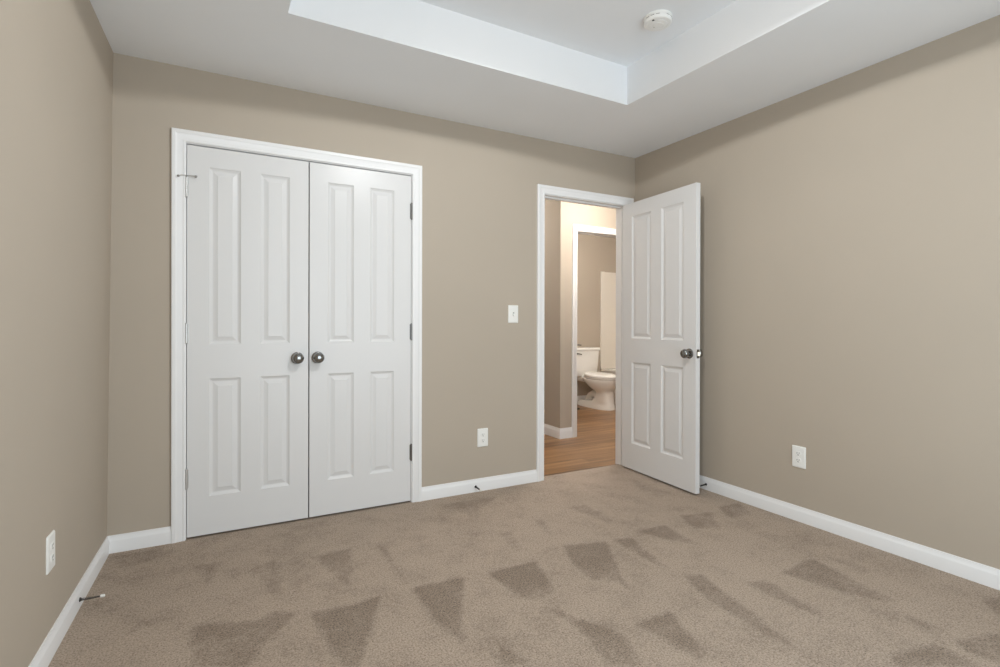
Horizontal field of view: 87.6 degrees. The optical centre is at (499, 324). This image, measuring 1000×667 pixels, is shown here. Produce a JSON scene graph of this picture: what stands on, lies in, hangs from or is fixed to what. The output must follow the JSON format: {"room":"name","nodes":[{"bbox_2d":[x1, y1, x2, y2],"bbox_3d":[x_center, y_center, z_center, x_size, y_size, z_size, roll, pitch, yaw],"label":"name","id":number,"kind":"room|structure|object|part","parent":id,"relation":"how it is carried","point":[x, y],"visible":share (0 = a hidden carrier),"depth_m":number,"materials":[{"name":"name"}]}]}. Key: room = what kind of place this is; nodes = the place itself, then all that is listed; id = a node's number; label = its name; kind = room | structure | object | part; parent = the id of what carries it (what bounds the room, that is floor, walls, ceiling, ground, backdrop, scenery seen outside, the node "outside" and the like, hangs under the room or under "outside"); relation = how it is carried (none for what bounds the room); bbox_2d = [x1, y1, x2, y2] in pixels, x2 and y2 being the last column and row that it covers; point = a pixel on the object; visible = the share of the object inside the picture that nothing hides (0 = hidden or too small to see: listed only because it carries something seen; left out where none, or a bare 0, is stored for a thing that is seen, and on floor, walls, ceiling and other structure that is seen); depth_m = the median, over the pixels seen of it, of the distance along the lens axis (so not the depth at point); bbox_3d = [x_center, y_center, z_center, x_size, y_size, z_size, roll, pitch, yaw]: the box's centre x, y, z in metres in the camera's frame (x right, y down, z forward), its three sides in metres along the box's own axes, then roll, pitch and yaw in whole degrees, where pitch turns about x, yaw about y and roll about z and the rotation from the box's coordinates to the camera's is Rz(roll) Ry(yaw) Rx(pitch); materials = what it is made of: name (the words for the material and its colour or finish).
{"room":"empty bedroom","nodes":[
{"label":"empty bedroom","id":0,"kind":"room"},
{"bbox_2d":[0,0,112,666],"bbox_3d":[-1.145,-0.062,0.898,0.166,2.560,3.606,0,0,-27],"label":"wall","id":1,"kind":"structure","parent":0,"point":[56,56],"depth_m":1.72,"materials":[{"name":"beige paint"}]},
{"bbox_2d":[46,530,54,574],"bbox_3d":[-1.503,0.761,1.746,0.009,0.123,0.079,0,0,-27],"label":"wall outlet","id":2,"kind":"object","parent":1,"relation":"attached to","point":[50,540],"visible":1,"depth_m":1.73,"materials":[{"name":"white plastic"}]},
{"bbox_2d":[28,536,108,666],"bbox_3d":[-1.091,1.077,0.932,0.013,0.084,3.601,0,0,-27],"label":"baseboard","id":3,"kind":"structure","parent":1,"relation":"attached to","point":[47,650],"depth_m":1.93,"materials":[{"name":"paint"}]},
{"bbox_2d":[79,594,104,601],"bbox_3d":[-1.612,1.078,2.061,0.081,0.017,0.017,0,0,-27],"label":"door stop","id":4,"kind":"object","parent":3,"relation":"attached to","point":[101,595],"visible":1,"depth_m":2.06,"materials":[{"name":"black metal"}]},
{"bbox_2d":[308,246,308,401],"bbox_3d":[-1.277,-0.103,3.357,1.800,2.550,0.750,0,0,-28],"label":"wall","id":5,"kind":"structure","parent":0,"point":[308,246],"depth_m":3.69,"materials":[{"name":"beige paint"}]},
{"bbox_2d":[107,53,634,535],"bbox_3d":[0.758,-0.060,4.042,6.370,2.570,0.115,0,0,-28],"label":"wall","id":6,"kind":"structure","parent":0,"point":[479,184],"depth_m":3.30,"materials":[{"name":"beige paint"}]},
{"bbox_2d":[177,145,308,537],"bbox_3d":[-1.367,0.087,2.810,0.638,2.031,0.098,0,0,-28],"label":"door","id":7,"kind":"structure","parent":6,"relation":"in","point":[246,327],"depth_m":2.82,"materials":[{"name":"paint"}]},
{"bbox_3d":[-1.129,0.189,2.914,0.061,0.061,0.052,0,0,-28],"label":"knob","id":8,"kind":"part","parent":7,"relation":"part of","materials":[{"name":"silver metal"}]},
{"bbox_2d":[171,127,421,543],"bbox_3d":[-1.111,0.056,3.021,1.340,2.114,0.132,0,0,-28],"label":"door frame","id":9,"kind":"structure","parent":6,"relation":"attached to","point":[179,137],"depth_m":2.72,"materials":[{"name":"paint"}]},
{"bbox_2d":[108,470,536,553],"bbox_3d":[-0.825,1.072,3.116,2.468,0.084,0.013,0,0,-28],"label":"baseboard","id":10,"kind":"structure","parent":6,"relation":"attached to","point":[158,536],"depth_m":3.34,"materials":[{"name":"paint"}]},
{"bbox_2d":[308,162,412,516],"bbox_3d":[-0.813,0.088,3.111,0.611,2.031,0.098,0,0,-28],"label":"door","id":11,"kind":"structure","parent":6,"relation":"in","point":[360,446],"depth_m":3.11,"materials":[{"name":"paint"}]},
{"bbox_3d":[-1.032,0.189,2.966,0.061,0.061,0.052,0,0,-28],"label":"knob","id":12,"kind":"part","parent":11,"relation":"part of","materials":[{"name":"silver metal"}]},
{"bbox_2d":[477,428,487,446],"bbox_3d":[-0.115,0.759,3.502,0.079,0.123,0.009,0,0,-28],"label":"wall outlet","id":13,"kind":"object","parent":6,"relation":"attached to","point":[482,434],"visible":1,"depth_m":3.50,"materials":[{"name":"white plastic"}]},
{"bbox_2d":[508,305,517,322],"bbox_3d":[0.095,-0.072,3.607,0.079,0.123,0.018,0,0,-28],"label":"light switch","id":14,"kind":"object","parent":6,"relation":"attached to","point":[512,309],"visible":1,"depth_m":3.60,"materials":[{"name":"white plastic"}]},
{"bbox_2d":[536,184,633,481],"bbox_3d":[0.627,0.064,3.972,0.897,2.122,0.149,0,0,-28],"label":"door frame","id":15,"kind":"structure","parent":6,"relation":"attached to","point":[542,190],"depth_m":3.82,"materials":[{"name":"paint"}]},
{"bbox_2d":[622,182,702,493],"bbox_3d":[1.134,0.089,3.739,0.160,2.031,0.770,0,0,-25],"label":"door","id":16,"kind":"structure","parent":6,"relation":"in","point":[661,351],"depth_m":3.68,"materials":[{"name":"paint"}]},
{"bbox_3d":[1.220,0.191,3.428,0.052,0.061,0.061,0,0,-25],"label":"knob","id":17,"kind":"part","parent":16,"relation":"part of","materials":[{"name":"silver metal"}]},
{"bbox_2d":[48,464,999,666],"bbox_3d":[0.418,1.120,1.791,3.631,0.001,3.672,0,0,-28],"label":"floor","id":18,"kind":"structure","parent":0,"point":[617,565],"depth_m":2.19,"materials":[{"name":"carpet"}]},
{"bbox_2d":[90,0,999,157],"bbox_3d":[0.376,-1.493,1.717,3.641,0.350,3.700,0,0,-28],"label":"ceiling","id":19,"kind":"structure","parent":0,"point":[589,74],"depth_m":2.63,"materials":[{"name":"paint"}]},
{"bbox_2d":[644,10,671,30],"bbox_3d":[0.797,-1.529,2.632,0.138,0.040,0.138,0,0,-28],"label":"smoke detector","id":20,"kind":"object","parent":19,"relation":"attached to","point":[657,20],"visible":1,"depth_m":2.60,"materials":[{"name":"plastic"}]},
{"bbox_2d":[544,199,553,425],"bbox_3d":[0.135,-0.086,6.082,0.115,2.490,1.905,0,0,-28],"label":"wall","id":21,"kind":"structure","parent":0,"point":[549,204],"depth_m":5.29,"materials":[{"name":"beige paint"}]},
{"bbox_2d":[544,424,571,438],"bbox_3d":[0.167,1.068,6.031,0.151,0.102,2.033,0,0,-28],"label":"baseboard","id":22,"kind":"structure","parent":21,"relation":"attached to","point":[560,433],"depth_m":5.16,"materials":[{"name":"paint"}]},
{"bbox_2d":[544,404,615,475],"bbox_3d":[1.000,1.146,5.974,4.000,0.050,3.128,0,0,-28],"label":"floor","id":23,"kind":"structure","parent":0,"point":[593,446],"depth_m":4.80,"materials":[{"name":"brown wood"}]},
{"bbox_2d":[577,347,615,410],"bbox_3d":[1.285,0.721,7.082,0.486,0.795,0.764,0,0,-28],"label":"toilet","id":24,"kind":"object","parent":23,"relation":"on","point":[603,384],"visible":0.79,"depth_m":6.97,"materials":[{"name":"ceramic"}]},
{"bbox_3d":[1.172,0.542,7.334,0.423,0.356,0.192,0,0,-28],"label":"tank","id":25,"kind":"part","parent":24,"relation":"part of","materials":[{"name":"ceramic"}]},
{"bbox_3d":[1.173,0.343,7.331,0.446,0.040,0.213,0,0,-28],"label":"tank lid","id":26,"kind":"part","parent":24,"relation":"part of","materials":[{"name":"ceramic"}]},
{"bbox_3d":[1.310,0.920,7.078,0.386,0.397,0.715,0,0,-28],"label":"bowl","id":27,"kind":"part","parent":24,"relation":"part of","materials":[{"name":"ceramic"}]},
{"bbox_3d":[1.355,0.674,6.995,0.384,0.048,0.544,0,0,-28],"label":"lid","id":28,"kind":"part","parent":24,"relation":"part of","materials":[{"name":"ceramic"}]},
{"bbox_3d":[1.357,0.710,6.991,0.380,0.020,0.532,0,0,-28],"label":"seat","id":29,"kind":"part","parent":24,"relation":"part of","materials":[{"name":"plastic"}]},
{"bbox_2d":[601,368,615,403],"bbox_3d":[2.160,0.888,7.134,0.727,0.465,1.519,0,0,-28],"label":"bathtub","id":30,"kind":"object","parent":23,"relation":"on","point":[612,371],"visible":0.09,"depth_m":7.42,"materials":[{"name":"plastic"}]},
{"bbox_2d":[600,271,615,368],"bbox_3d":[2.157,-0.059,7.126,0.749,1.427,1.534,0,0,-28],"label":"shower surround","id":31,"kind":"object","parent":30,"relation":"on","point":[607,279],"visible":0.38,"depth_m":7.67,"materials":[{"name":"plastic"}]},
{"bbox_2d":[553,200,615,427],"bbox_3d":[1.783,-0.082,5.826,2.768,2.490,0.115,0,0,-28],"label":"wall","id":32,"kind":"structure","parent":0,"point":[566,214],"depth_m":5.16,"materials":[{"name":"beige paint"}]},
{"bbox_2d":[572,224,615,437],"bbox_3d":[1.083,0.063,5.438,0.892,2.118,0.132,0,0,-28],"label":"door frame","id":33,"kind":"structure","parent":32,"relation":"attached to","point":[575,228],"depth_m":5.19,"materials":[{"name":"paint"}]},
{"bbox_2d":[577,234,615,395],"bbox_3d":[0.984,-0.088,7.420,2.653,2.490,0.100,0,0,-28],"label":"wall","id":34,"kind":"structure","parent":0,"point":[596,254],"depth_m":7.54,"materials":[{"name":"beige paint"}]},
{"bbox_2d":[577,395,593,400],"bbox_3d":[0.645,1.067,7.177,1.828,0.101,0.013,0,0,-28],"label":"baseboard","id":35,"kind":"structure","parent":34,"relation":"attached to","point":[582,396],"depth_m":7.45,"materials":[{"name":"paint"}]},
{"bbox_2d":[635,15,999,568],"bbox_3d":[1.980,-0.058,2.592,0.115,2.560,3.600,0,0,-28],"label":"wall","id":36,"kind":"structure","parent":0,"point":[850,223],"depth_m":2.68,"materials":[{"name":"beige paint"}]},
{"bbox_2d":[792,445,805,468],"bbox_3d":[1.702,0.755,2.972,0.009,0.123,0.079,0,0,-28],"label":"wall outlet","id":37,"kind":"object","parent":36,"relation":"attached to","point":[798,452],"visible":1,"depth_m":2.97,"materials":[{"name":"white plastic"}]},
{"bbox_2d":[699,475,999,589],"bbox_3d":[1.921,1.080,2.564,0.013,0.084,3.600,0,0,-28],"label":"baseboard","id":38,"kind":"structure","parent":36,"relation":"attached to","point":[973,571],"depth_m":2.65,"materials":[{"name":"paint"}]}
]}

